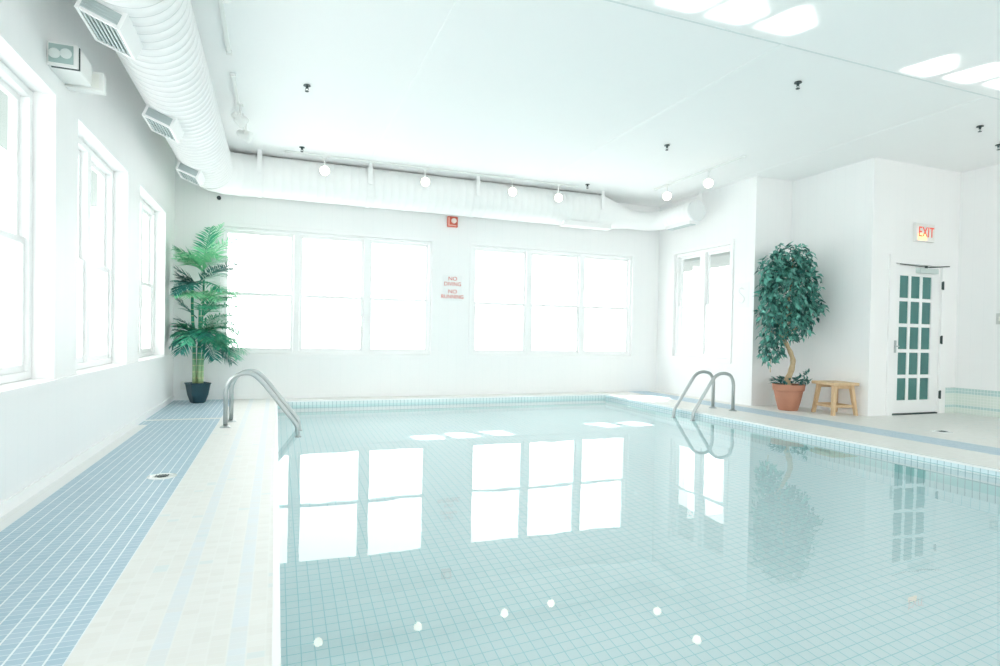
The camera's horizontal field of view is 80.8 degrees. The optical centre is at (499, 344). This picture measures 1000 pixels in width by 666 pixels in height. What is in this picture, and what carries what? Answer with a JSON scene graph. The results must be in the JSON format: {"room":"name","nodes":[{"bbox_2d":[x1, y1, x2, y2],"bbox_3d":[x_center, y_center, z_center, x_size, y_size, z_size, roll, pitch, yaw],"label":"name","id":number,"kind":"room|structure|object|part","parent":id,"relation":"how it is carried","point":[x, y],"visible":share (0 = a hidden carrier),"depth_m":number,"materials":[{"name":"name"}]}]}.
{"room":"indoor swimming pool","nodes":[
{"label":"indoor swimming pool","id":0,"kind":"room"},
{"bbox_2d":[0,0,174,502],"bbox_3d":[-2.209,-0.777,1.684,0.250,3.520,13.950,1,1,-21],"label":"wall","id":1,"kind":"structure","parent":0,"point":[41,430],"depth_m":4.14,"materials":[{"name":"white paint"}]},
{"bbox_2d":[0,60,32,383],"bbox_3d":[-2.766,-0.681,3.031,0.090,1.831,1.536,1,1,-21],"label":"window","id":2,"kind":"structure","parent":1,"relation":"in","point":[20,237],"depth_m":3.69,"materials":[{"name":"white wood"}]},
{"bbox_3d":[-2.915,-1.088,3.377,0.028,0.934,0.666,1,1,-21],"label":"sash","id":3,"kind":"part","parent":2,"relation":"part of","materials":[{"name":"white wood"}]},
{"bbox_3d":[-2.901,-0.245,3.402,0.028,0.843,0.666,1,1,-21],"label":"sash","id":4,"kind":"part","parent":2,"relation":"part of","materials":[{"name":"white"}]},
{"bbox_2d":[0,89,97,206],"bbox_3d":[-2.660,-1.733,1.491,0.748,0.080,13.950,1,1,-21],"label":"eave","id":5,"kind":"object","parent":1,"relation":"attached to","point":[3,97],"depth_m":4.97,"materials":[{"name":"grey"}]},
{"bbox_2d":[47,41,91,86],"bbox_3d":[-2.774,-1.809,3.792,0.170,0.155,0.324,1,1,-21],"label":"emergency light","id":6,"kind":"object","parent":1,"relation":"attached to","point":[68,62],"visible":1,"depth_m":3.69,"materials":[{"name":"white plastic"}]},
{"bbox_3d":[-2.733,-1.810,3.659,0.128,0.113,0.010,1,1,-21],"label":"panel","id":7,"kind":"part","parent":6,"relation":"part of","materials":[{"name":"teal"}]},
{"bbox_2d":[65,71,105,95],"bbox_3d":[-2.836,-1.801,4.026,0.220,0.130,0.084,1,1,-21],"label":"panel","id":8,"kind":"object","parent":1,"relation":"attached to","point":[98,87],"visible":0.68,"depth_m":4.01,"materials":[{"name":"white"}]},
{"bbox_2d":[0,395,173,517],"bbox_3d":[-2.116,0.899,1.757,0.015,0.070,13.950,1,1,-21],"label":"baseboard","id":9,"kind":"structure","parent":1,"relation":"attached to","point":[21,496],"depth_m":4.07,"materials":[{"name":"white"}]},
{"bbox_2d":[0,353,175,398],"bbox_3d":[-2.095,0.291,1.741,0.030,0.036,13.930,1,1,-21],"label":"sill","id":10,"kind":"structure","parent":1,"relation":"attached to","point":[11,392],"depth_m":4.00,"materials":[{"name":"white wood"}]},
{"bbox_2d":[77,137,112,368],"bbox_3d":[-3.473,-0.723,4.891,0.090,1.831,1.516,1,1,-21],"label":"window","id":11,"kind":"structure","parent":1,"relation":"in","point":[88,160],"depth_m":4.93,"materials":[{"name":"white wood"}]},
{"bbox_3d":[-3.350,-1.114,4.522,0.028,0.934,0.656,1,1,-21],"label":"sash","id":12,"kind":"part","parent":11,"relation":"part of","materials":[{"name":"white wood"}]},
{"bbox_3d":[-3.336,-0.271,4.547,0.028,0.843,0.656,1,1,-21],"label":"sash","id":13,"kind":"part","parent":11,"relation":"part of","materials":[{"name":"white"}]},
{"bbox_3d":[-3.620,-1.130,5.232,0.028,0.934,0.656,1,1,-21],"label":"sash","id":14,"kind":"part","parent":11,"relation":"part of","materials":[{"name":"white glass"}]},
{"bbox_3d":[-3.606,-0.287,5.257,0.028,0.843,0.656,1,1,-21],"label":"sash","id":15,"kind":"part","parent":11,"relation":"part of","materials":[{"name":"white"}]},
{"bbox_2d":[138,198,154,357],"bbox_3d":[-4.198,-0.767,6.797,0.090,1.831,1.516,1,1,-21],"label":"window","id":16,"kind":"structure","parent":1,"relation":"in","point":[145,210],"depth_m":7.43,"materials":[{"name":"white wood"}]},
{"bbox_3d":[-4.345,-1.173,7.139,0.028,0.934,0.656,1,1,-21],"label":"sash","id":17,"kind":"part","parent":16,"relation":"part of","materials":[{"name":"white glass"}]},
{"bbox_3d":[-4.331,-0.331,7.163,0.028,0.843,0.656,1,1,-21],"label":"sash","id":18,"kind":"part","parent":16,"relation":"part of","materials":[{"name":"white glass"}]},
{"bbox_2d":[173,156,659,395],"bbox_3d":[-0.836,-0.879,9.801,8.588,3.520,0.250,1,1,-21],"label":"wall","id":19,"kind":"structure","parent":0,"point":[450,368],"depth_m":9.60,"materials":[{"name":"white paint"}]},
{"bbox_2d":[180,381,186,389],"bbox_3d":[-4.475,0.577,8.311,0.080,0.120,0.011,1,1,-21],"label":"power outlet","id":20,"kind":"object","parent":19,"relation":"attached to","point":[182,385],"visible":0.8,"depth_m":8.30,"materials":[{"name":"white plastic"}]},
{"bbox_2d":[216,222,434,357],"bbox_3d":[-2.588,-0.772,9.053,3.203,1.935,0.128,1,1,-21],"label":"window","id":21,"kind":"structure","parent":19,"relation":"in","point":[295,350],"depth_m":9.03,"materials":[{"name":"white wood"}]},
{"bbox_3d":[-3.567,-0.336,8.699,0.947,0.853,0.028,1,1,-21],"label":"sash","id":22,"kind":"part","parent":21,"relation":"part of","materials":[{"name":"white"}]},
{"bbox_3d":[-3.563,-1.188,8.716,0.947,0.944,0.028,1,1,-21],"label":"sash","id":23,"kind":"part","parent":21,"relation":"part of","materials":[{"name":"white glass"}]},
{"bbox_3d":[-2.599,-0.324,9.068,0.947,0.853,0.028,1,1,-21],"label":"sash","id":24,"kind":"part","parent":21,"relation":"part of","materials":[{"name":"white"}]},
{"bbox_3d":[-2.595,-1.177,9.084,0.947,0.944,0.028,1,1,-21],"label":"sash","id":25,"kind":"part","parent":21,"relation":"part of","materials":[{"name":"white glass"}]},
{"bbox_3d":[-1.631,-0.311,9.436,0.947,0.853,0.028,1,1,-21],"label":"sash","id":26,"kind":"part","parent":21,"relation":"part of","materials":[{"name":"white glass"}]},
{"bbox_3d":[-1.627,-1.165,9.452,0.947,0.944,0.028,1,1,-21],"label":"sash","id":27,"kind":"part","parent":21,"relation":"part of","materials":[{"name":"white glass"}]},
{"bbox_2d":[174,388,655,399],"bbox_3d":[-0.813,0.803,9.707,8.073,0.060,0.015,1,1,-21],"label":"baseboard","id":28,"kind":"structure","parent":19,"relation":"attached to","point":[266,396],"depth_m":9.50,"materials":[{"name":"white"}]},
{"bbox_2d":[441,288,462,300],"bbox_3d":[-0.784,-0.825,9.682,0.376,0.207,0.012,1,1,-21],"label":"warning sign","id":29,"kind":"object","parent":19,"relation":"attached to","point":[449,294],"visible":1,"depth_m":9.68,"materials":[{"name":"white"}]},
{"bbox_2d":[443,275,461,287],"bbox_3d":[-0.781,-1.039,9.679,0.330,0.205,0.012,1,1,-21],"label":"warning sign","id":30,"kind":"object","parent":19,"relation":"attached to","point":[450,281],"visible":1,"depth_m":9.68,"materials":[{"name":"white"}]},
{"bbox_2d":[447,216,457,227],"bbox_3d":[-0.776,-2.011,9.629,0.174,0.170,0.066,1,1,-21],"label":"fire alarm","id":31,"kind":"object","parent":19,"relation":"attached to","point":[451,221],"visible":1,"depth_m":9.61,"materials":[{"name":"red paint"}]},
{"bbox_2d":[468,241,634,357],"bbox_3d":[0.971,-0.728,10.407,3.220,1.935,0.128,1,1,-21],"label":"window","id":32,"kind":"structure","parent":19,"relation":"in","point":[526,352],"depth_m":10.35,"materials":[{"name":"white wood"}]},
{"bbox_3d":[-0.013,-0.291,10.051,0.953,0.853,0.028,1,1,-21],"label":"sash","id":33,"kind":"part","parent":32,"relation":"part of","materials":[{"name":"white"}]},
{"bbox_3d":[-0.009,-1.144,10.068,0.953,0.944,0.028,1,1,-21],"label":"sash","id":34,"kind":"part","parent":32,"relation":"part of","materials":[{"name":"white glass"}]},
{"bbox_3d":[0.960,-0.279,10.422,0.953,0.853,0.028,1,1,-21],"label":"sash","id":35,"kind":"part","parent":32,"relation":"part of","materials":[{"name":"white"}]},
{"bbox_3d":[0.964,-1.132,10.438,0.953,0.944,0.028,1,1,-21],"label":"sash","id":36,"kind":"part","parent":32,"relation":"part of","materials":[{"name":"white glass"}]},
{"bbox_3d":[1.934,-0.267,10.792,0.953,0.853,0.028,1,1,-21],"label":"sash","id":37,"kind":"part","parent":32,"relation":"part of","materials":[{"name":"white"}]},
{"bbox_3d":[1.938,-1.120,10.809,0.953,0.944,0.028,1,1,-21],"label":"sash","id":38,"kind":"part","parent":32,"relation":"part of","materials":[{"name":"white"}]},
{"bbox_2d":[0,391,999,665],"bbox_3d":[2.809,1.001,3.632,11.058,0.012,14.450,1,1,-21],"label":"floor","id":39,"kind":"structure","parent":0,"point":[107,564],"depth_m":2.87,"materials":[{"name":"tile"}]},
{"bbox_2d":[147,473,176,479],"bbox_3d":[-2.292,0.891,3.985,0.180,0.008,0.180,1,1,-21],"label":"floor drain","id":40,"kind":"object","parent":39,"relation":"on","point":[160,476],"visible":1,"depth_m":3.97,"materials":[{"name":"white"}]},
{"bbox_2d":[169,223,253,402],"bbox_3d":[-3.829,-0.449,7.913,1.276,2.509,0.884,1,1,-1],"label":"potted palm","id":41,"kind":"object","parent":39,"relation":"on","point":[197,390],"visible":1,"depth_m":7.89,"materials":[{"name":"teal plant"}]},
{"bbox_2d":[184,382,210,402],"bbox_3d":[-4.145,0.660,8.059,0.272,0.275,0.272,2,1,41],"label":"pot","id":42,"kind":"object","parent":41,"relation":"attached to","point":[197,392],"depth_m":7.98,"materials":[{"name":"teal"}]},
{"bbox_2d":[220,371,298,430],"bbox_3d":[-2.508,0.788,6.180,0.799,1.022,0.110,1,1,-21],"label":"grab rail","id":43,"kind":"object","parent":39,"relation":"on","point":[242,373],"visible":0.94,"depth_m":6.11,"materials":[{"name":"silver metal"}]},
{"bbox_2d":[228,369,300,424],"bbox_3d":[-2.625,0.780,6.564,0.799,1.022,0.110,1,1,-21],"label":"grab rail","id":44,"kind":"object","parent":39,"relation":"on","point":[231,388],"visible":0.66,"depth_m":6.53,"materials":[{"name":"silver metal"}]},
{"bbox_2d":[282,395,999,477],"bbox_3d":[1.495,1.627,3.605,5.356,1.288,12.206,1,1,-21],"label":"basin","id":45,"kind":"object","parent":39,"relation":"in","point":[815,438],"visible":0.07,"depth_m":7.48,"materials":[{"name":"tile"}]},
{"bbox_2d":[272,394,999,665],"bbox_3d":[1.507,0.975,3.595,5.400,0.018,12.250,1,1,-21],"label":"edging","id":46,"kind":"object","parent":45,"relation":"attached to","point":[276,625],"visible":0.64,"depth_m":4.71,"materials":[{"name":"white tile"}]},
{"bbox_2d":[278,398,999,665],"bbox_3d":[1.506,1.032,3.595,5.356,0.001,12.206,1,1,-21],"label":"pool water","id":47,"kind":"object","parent":45,"relation":"in","point":[588,531],"visible":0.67,"depth_m":3.01,"materials":[{"name":"liquid"}]},
{"bbox_2d":[672,370,715,413],"bbox_3d":[2.785,0.865,8.430,0.779,0.992,0.110,1,1,-21],"label":"grab rail","id":48,"kind":"object","parent":39,"relation":"on","point":[701,371],"visible":0.86,"depth_m":8.41,"materials":[{"name":"silver metal"}]},
{"bbox_2d":[691,372,736,416],"bbox_3d":[2.957,0.873,8.132,0.779,0.992,0.110,1,1,-21],"label":"grab rail","id":49,"kind":"object","parent":39,"relation":"on","point":[715,376],"visible":0.94,"depth_m":8.13,"materials":[{"name":"silver metal"}]},
{"bbox_2d":[753,241,828,410],"bbox_3d":[4.139,-0.272,8.442,0.965,2.430,0.853,1,1,-31],"label":"potted ficus","id":50,"kind":"object","parent":39,"relation":"on","point":[788,394],"visible":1,"depth_m":8.35,"materials":[{"name":"plant"}]},
{"bbox_2d":[772,383,805,410],"bbox_3d":[4.152,0.756,8.466,0.436,0.375,0.436,1,1,-21],"label":"pot","id":51,"kind":"object","parent":50,"relation":"attached to","point":[788,396],"depth_m":8.33,"materials":[{"name":"ceramic"}]},
{"bbox_2d":[811,380,858,415],"bbox_3d":[4.632,0.735,8.134,0.400,0.445,0.430,1,1,-10],"label":"wooden stool","id":52,"kind":"object","parent":39,"relation":"on","point":[835,385],"visible":1,"depth_m":7.98,"materials":[{"name":"brown wood"}]},
{"bbox_3d":[4.456,0.750,8.271,0.090,0.405,0.090,1,1,-10],"label":"leg","id":53,"kind":"part","parent":52,"relation":"part of","materials":[{"name":"brown wood"}]},
{"bbox_3d":[4.512,0.756,7.946,0.090,0.405,0.090,1,1,-10],"label":"leg","id":54,"kind":"part","parent":52,"relation":"part of","materials":[{"name":"brown wood"}]},
{"bbox_3d":[4.636,0.534,8.131,0.400,0.042,0.430,1,1,-10],"label":"seat","id":55,"kind":"part","parent":52,"relation":"part of","materials":[{"name":"brown wood"}]},
{"bbox_3d":[4.808,0.761,7.997,0.090,0.405,0.090,1,1,-10],"label":"leg","id":56,"kind":"part","parent":52,"relation":"part of","materials":[{"name":"brown wood"}]},
{"bbox_2d":[931,430,952,432],"bbox_3d":[5.009,0.984,6.657,0.200,0.008,0.200,1,1,-21],"label":"floor drain","id":57,"kind":"object","parent":39,"relation":"on","point":[939,431],"visible":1,"depth_m":6.64,"materials":[{"name":"white metal"}]},
{"bbox_2d":[191,0,999,206],"bbox_3d":[2.875,-2.549,3.577,11.058,0.150,14.450,1,1,-21],"label":"ceiling","id":58,"kind":"structure","parent":0,"point":[523,89],"depth_m":5.75,"materials":[{"name":"white paint"}]},
{"bbox_2d":[218,0,231,55],"bbox_3d":[-1.014,-2.496,1.564,0.050,0.033,7.800,1,1,-21],"label":"track","id":59,"kind":"object","parent":58,"relation":"attached to","point":[220,2],"visible":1,"depth_m":4.74,"materials":[{"name":"white metal"}]},
{"bbox_2d":[230,72,243,127],"bbox_3d":[-2.835,-2.605,6.354,0.050,0.033,1.550,1,1,-21],"label":"track","id":60,"kind":"object","parent":58,"relation":"attached to","point":[232,75],"visible":0.59,"depth_m":5.96,"materials":[{"name":"white metal"}]},
{"bbox_3d":[-2.834,-2.608,6.354,0.032,0.027,1.500,1,1,-21],"label":"track rail","id":61,"kind":"part","parent":60,"relation":"part of","materials":[{"name":"white metal"}]},
{"bbox_2d":[231,103,248,127],"bbox_3d":[-2.806,-2.465,6.342,0.176,0.255,0.152,1,1,-21],"label":"track spotlight","id":62,"kind":"object","parent":60,"relation":"attached to","point":[240,119],"visible":1,"depth_m":6.30,"materials":[{"name":"white metal"}]},
{"bbox_3d":[-2.797,-2.522,6.338,0.060,0.141,0.036,1,1,-21],"label":"stem","id":63,"kind":"part","parent":62,"relation":"part of","materials":[{"name":"white metal"}]},
{"bbox_2d":[236,121,252,142],"bbox_3d":[-2.958,-2.471,6.810,0.179,0.263,0.154,1,1,-21],"label":"track spotlight","id":64,"kind":"object","parent":60,"relation":"attached to","point":[247,136],"visible":0.87,"depth_m":6.78,"materials":[{"name":"white metal"}]},
{"bbox_2d":[303,84,310,91],"bbox_3d":[-1.933,-2.566,5.884,0.072,0.066,0.072,1,1,-21],"label":"sprinkler head","id":65,"kind":"object","parent":58,"relation":"attached to","point":[304,85],"visible":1,"depth_m":5.88},
{"bbox_2d":[74,0,705,230],"bbox_3d":[1.725,-2.118,3.227,7.732,0.750,13.695,1,1,-21],"label":"ventilation duct","id":66,"kind":"object","parent":58,"relation":"hanging from","point":[158,43],"visible":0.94,"depth_m":7.98,"materials":[{"name":"white metal"}]},
{"bbox_2d":[74,0,142,60],"bbox_3d":[-2.346,-1.934,3.554,0.275,0.222,0.429,1,1,-21],"label":"register","id":67,"kind":"object","parent":66,"relation":"attached to","point":[119,30],"depth_m":3.47,"materials":[{"name":"grey metal"}]},
{"bbox_2d":[142,103,183,142],"bbox_3d":[-2.979,-1.971,5.217,0.275,0.222,0.429,1,1,-21],"label":"register","id":68,"kind":"object","parent":66,"relation":"attached to","point":[171,127],"depth_m":5.09,"materials":[{"name":"grey metal"}]},
{"bbox_2d":[175,160,204,186],"bbox_3d":[-3.607,-2.009,6.871,0.275,0.222,0.429,1,1,-21],"label":"register","id":69,"kind":"object","parent":66,"relation":"attached to","point":[195,176],"depth_m":6.72,"materials":[{"name":"grey metal"}]},
{"bbox_2d":[560,220,610,230],"bbox_3d":[1.461,-2.032,10.006,0.940,0.084,0.190,1,1,-21],"label":"register","id":70,"kind":"object","parent":66,"relation":"attached to","point":[603,225],"depth_m":9.96,"materials":[{"name":"white metal"}]},
{"bbox_2d":[666,220,697,229],"bbox_3d":[3.082,-2.033,9.991,0.160,0.065,0.630,1,1,-21],"label":"register","id":71,"kind":"object","parent":66,"relation":"attached to","point":[677,224],"depth_m":9.92,"materials":[{"name":"grey metal"}]},
{"bbox_2d":[366,0,462,166],"bbox_3d":[-1.135,-2.592,6.543,0.044,0.004,5.554,1,1,-21],"label":"trim","id":72,"kind":"structure","parent":58,"relation":"attached to","point":[457,4],"depth_m":5.46,"materials":[{"name":"white"}]},
{"bbox_2d":[285,150,577,187],"bbox_3d":[-0.831,-2.607,8.806,4.500,0.033,0.050,1,1,-21],"label":"track","id":73,"kind":"object","parent":58,"relation":"attached to","point":[286,151],"visible":1,"depth_m":8.69,"materials":[{"name":"white metal"}]},
{"bbox_2d":[319,157,329,175],"bbox_3d":[-2.451,-2.481,8.210,0.156,0.269,0.176,1,1,-21],"label":"track spotlight","id":74,"kind":"object","parent":73,"relation":"attached to","point":[324,170],"visible":1,"depth_m":8.15,"materials":[{"name":"white metal"}]},
{"bbox_2d":[420,169,429,186],"bbox_3d":[-1.115,-2.464,8.718,0.155,0.269,0.177,1,1,-21],"label":"track spotlight","id":75,"kind":"object","parent":73,"relation":"attached to","point":[425,181],"visible":1,"depth_m":8.65,"materials":[{"name":"white metal"}]},
{"bbox_2d":[507,179,516,195],"bbox_3d":[0.184,-2.448,9.212,0.154,0.269,0.177,1,1,-21],"label":"track spotlight","id":76,"kind":"object","parent":73,"relation":"attached to","point":[512,191],"visible":1,"depth_m":9.15,"materials":[{"name":"white metal"}]},
{"bbox_2d":[553,185,562,201],"bbox_3d":[0.930,-2.432,9.495,0.154,0.284,0.178,1,1,-21],"label":"track spotlight","id":77,"kind":"object","parent":73,"relation":"attached to","point":[558,197],"visible":1,"depth_m":9.43,"materials":[{"name":"white metal"}]},
{"bbox_2d":[531,44,784,186],"bbox_3d":[1.373,-2.561,7.498,0.044,0.004,5.554,1,1,-21],"label":"trim","id":78,"kind":"structure","parent":58,"relation":"attached to","point":[780,45],"depth_m":6.17,"materials":[{"name":"white"}]},
{"bbox_2d":[654,155,745,190],"bbox_3d":[2.917,-2.538,8.783,0.050,0.033,2.000,1,1,-21],"label":"track","id":79,"kind":"object","parent":58,"relation":"attached to","point":[742,156],"visible":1,"depth_m":8.61,"materials":[{"name":"white metal"}]},
{"bbox_2d":[662,184,671,200],"bbox_3d":[2.646,-2.405,9.313,0.152,0.269,0.177,1,1,5],"label":"track spotlight","id":80,"kind":"object","parent":79,"relation":"attached to","point":[667,195],"visible":1,"depth_m":9.25,"materials":[{"name":"white metal"}]},
{"bbox_2d":[703,170,713,187],"bbox_3d":[3.009,-2.385,8.499,0.152,0.269,0.177,1,1,5],"label":"track spotlight","id":81,"kind":"object","parent":79,"relation":"attached to","point":[708,183],"visible":1,"depth_m":8.43,"materials":[{"name":"white metal"}]},
{"bbox_2d":[794,81,801,89],"bbox_3d":[2.845,-2.473,5.611,0.072,0.066,0.072,1,1,-21],"label":"sprinkler head","id":82,"kind":"object","parent":58,"relation":"attached to","point":[797,83],"visible":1,"depth_m":5.60},
{"bbox_2d":[605,0,999,99],"bbox_3d":[3.887,-2.484,5.484,7.308,0.003,0.016,1,1,-21],"label":"trim","id":83,"kind":"structure","parent":58,"relation":"attached to","point":[605,0],"depth_m":4.93,"materials":[{"name":"white"}]},
{"bbox_2d":[653,96,987,206],"bbox_3d":[3.878,-2.530,8.451,0.040,0.004,5.554,1,1,-21],"label":"trim","id":84,"kind":"structure","parent":58,"relation":"attached to","point":[986,96],"depth_m":7.33,"materials":[{"name":"white wood"}]},
{"bbox_2d":[656,176,766,405],"bbox_3d":[3.507,-0.803,10.038,0.200,3.520,2.398,1,1,-21],"label":"wall","id":85,"kind":"structure","parent":0,"point":[736,211],"depth_m":9.36,"materials":[{"name":"white paint"}]},
{"bbox_2d":[670,239,733,363],"bbox_3d":[3.457,-0.699,10.030,0.138,1.970,1.540,1,1,-21],"label":"window","id":86,"kind":"structure","parent":85,"relation":"in","point":[705,255],"depth_m":10.00,"materials":[{"name":"white wood"}]},
{"bbox_3d":[3.333,-0.264,10.376,0.028,0.840,0.581,1,1,-21],"label":"sash","id":87,"kind":"part","parent":86,"relation":"part of","materials":[{"name":"white"}]},
{"bbox_3d":[3.379,-1.103,10.374,0.028,0.932,0.581,1,1,-21],"label":"sash","id":88,"kind":"part","parent":86,"relation":"part of","materials":[{"name":"white"}]},
{"bbox_3d":[3.588,-0.249,9.708,0.028,0.840,0.581,1,1,-21],"label":"sash","id":89,"kind":"part","parent":86,"relation":"part of","materials":[{"name":"white glass"}]},
{"bbox_3d":[3.633,-1.088,9.706,0.028,0.932,0.581,1,1,-21],"label":"sash","id":90,"kind":"part","parent":86,"relation":"part of","materials":[{"name":"white glass"}]},
{"bbox_2d":[684,252,729,271],"bbox_3d":[3.901,-1.548,10.818,1.052,0.100,3.188,1,1,-21],"label":"porch roof","id":91,"kind":"structure","parent":85,"relation":"attached to","point":[720,259],"depth_m":10.71,"materials":[{"name":"grey"}]},
{"bbox_2d":[734,282,748,307],"bbox_3d":[3.747,-0.764,9.112,0.014,0.380,0.300,1,1,-21],"label":"sign plaque","id":92,"kind":"object","parent":85,"relation":"attached to","point":[741,289],"visible":1,"depth_m":9.11,"materials":[{"name":"white plastic"}]},
{"bbox_2d":[761,178,792,405],"bbox_3d":[4.324,-0.775,9.173,0.712,3.520,0.200,1,1,-21],"label":"wall","id":93,"kind":"structure","parent":0,"point":[779,192],"depth_m":9.03,"materials":[{"name":"white paint"}]},
{"bbox_2d":[788,158,884,415],"bbox_3d":[4.836,-0.755,8.546,0.200,3.520,1.337,1,1,-21],"label":"wall","id":94,"kind":"structure","parent":0,"point":[838,214],"depth_m":8.26,"materials":[{"name":"white paint"}]},
{"bbox_2d":[878,159,960,415],"bbox_3d":[5.953,-0.732,8.362,1.758,3.520,0.200,1,1,-21],"label":"wall","id":95,"kind":"structure","parent":0,"point":[913,193],"depth_m":8.21,"materials":[{"name":"white paint"}]},
{"bbox_2d":[885,254,949,415],"bbox_3d":[5.821,-0.123,8.268,1.193,2.200,0.308,1,1,-21],"label":"door","id":96,"kind":"structure","parent":95,"relation":"in","point":[912,362],"depth_m":8.25,"materials":[{"name":"white wood"}]},
{"bbox_3d":[5.410,0.028,8.038,0.105,0.170,0.076,1,1,-21],"label":"handle","id":97,"kind":"part","parent":96,"relation":"part of","materials":[{"name":"silver metal"}]},
{"bbox_3d":[5.564,0.621,8.171,0.194,0.316,0.006,1,1,-21],"label":"pane","id":98,"kind":"part","parent":96,"relation":"part of","materials":[{"name":"teal glass"}]},
{"bbox_3d":[5.571,0.265,8.166,0.194,0.316,0.006,1,1,-21],"label":"pane","id":99,"kind":"part","parent":96,"relation":"part of","materials":[{"name":"teal glass"}]},
{"bbox_3d":[5.577,-0.090,8.160,0.194,0.316,0.006,1,1,-21],"label":"pane","id":100,"kind":"part","parent":96,"relation":"part of","materials":[{"name":"teal glass"}]},
{"bbox_3d":[5.584,-0.446,8.155,0.194,0.316,0.006,1,1,-21],"label":"pane","id":101,"kind":"part","parent":96,"relation":"part of","materials":[{"name":"teal glass"}]},
{"bbox_3d":[5.590,-0.801,8.149,0.194,0.316,0.006,1,1,-21],"label":"pane","id":102,"kind":"part","parent":96,"relation":"part of","materials":[{"name":"teal glass"}]},
{"bbox_3d":[5.783,0.623,8.255,0.194,0.316,0.006,1,1,-21],"label":"pane","id":103,"kind":"part","parent":96,"relation":"part of","materials":[{"name":"teal glass"}]},
{"bbox_3d":[5.790,0.268,8.249,0.194,0.316,0.006,1,1,-21],"label":"pane","id":104,"kind":"part","parent":96,"relation":"part of","materials":[{"name":"teal glass"}]},
{"bbox_3d":[5.796,-0.088,8.244,0.194,0.316,0.006,1,1,-21],"label":"pane","id":105,"kind":"part","parent":96,"relation":"part of","materials":[{"name":"teal glass"}]},
{"bbox_3d":[5.803,-0.443,8.238,0.194,0.316,0.006,1,1,-21],"label":"pane","id":106,"kind":"part","parent":96,"relation":"part of","materials":[{"name":"teal glass"}]},
{"bbox_3d":[5.809,-0.799,8.232,0.194,0.316,0.006,1,1,-21],"label":"pane","id":107,"kind":"part","parent":96,"relation":"part of","materials":[{"name":"teal glass"}]},
{"bbox_3d":[6.002,0.626,8.338,0.194,0.316,0.006,1,1,-21],"label":"pane","id":108,"kind":"part","parent":96,"relation":"part of","materials":[{"name":"teal glass"}]},
{"bbox_3d":[6.009,0.270,8.332,0.194,0.316,0.006,1,1,-21],"label":"pane","id":109,"kind":"part","parent":96,"relation":"part of","materials":[{"name":"teal glass"}]},
{"bbox_3d":[6.015,-0.085,8.327,0.194,0.316,0.006,1,1,-21],"label":"pane","id":110,"kind":"part","parent":96,"relation":"part of","materials":[{"name":"teal glass"}]},
{"bbox_3d":[5.890,-1.089,8.170,0.933,0.048,0.064,1,1,-18],"label":"closer arm","id":111,"kind":"part","parent":96,"relation":"part of","materials":[{"name":"grey metal"}]},
{"bbox_3d":[6.022,-0.441,8.321,0.194,0.316,0.006,1,1,-21],"label":"pane","id":112,"kind":"part","parent":96,"relation":"part of","materials":[{"name":"teal glass"}]},
{"bbox_3d":[6.029,-0.796,8.316,0.194,0.316,0.006,1,1,-21],"label":"pane","id":113,"kind":"part","parent":96,"relation":"part of","materials":[{"name":"teal glass"}]},
{"bbox_2d":[913,223,934,242],"bbox_3d":[5.912,-1.555,8.192,0.380,0.250,0.054,1,1,-21],"label":"exit sign","id":114,"kind":"object","parent":95,"relation":"attached to","point":[922,232],"visible":1,"depth_m":8.16,"materials":[{"name":"white plastic"}]},
{"bbox_2d":[945,387,954,412],"bbox_3d":[6.488,0.804,8.487,0.211,0.365,0.012,1,1,-21],"label":"tiles","id":115,"kind":"structure","parent":95,"relation":"attached to","point":[949,392],"depth_m":8.48,"materials":[{"name":"white tile"}]},
{"bbox_2d":[955,164,999,390],"bbox_3d":[8.532,-0.613,3.773,0.200,3.520,10.215,1,1,-21],"label":"wall","id":116,"kind":"structure","parent":0,"point":[978,290],"depth_m":8.25,"materials":[{"name":"white paint"}]},
{"bbox_2d":[954,388,999,417],"bbox_3d":[8.405,0.913,3.759,0.012,0.365,10.215,1,1,-21],"label":"tiles","id":117,"kind":"structure","parent":116,"relation":"attached to","point":[978,402],"depth_m":8.24,"materials":[{"name":"white tile"}]},
{"bbox_2d":[955,359,999,363],"bbox_3d":[8.415,0.341,3.749,0.014,0.040,10.213,1,1,-21],"label":"trim","id":118,"kind":"structure","parent":116,"relation":"attached to","point":[956,360],"depth_m":8.24,"materials":[{"name":"white wood"}]},
{"bbox_2d":[996,313,999,323],"bbox_3d":[6.803,-0.350,7.993,0.024,0.150,0.100,1,1,-21],"label":"light switch","id":119,"kind":"object","parent":116,"relation":"attached to","point":[997,314],"visible":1,"depth_m":8.02,"materials":[{"name":"grey plastic"}]}
]}

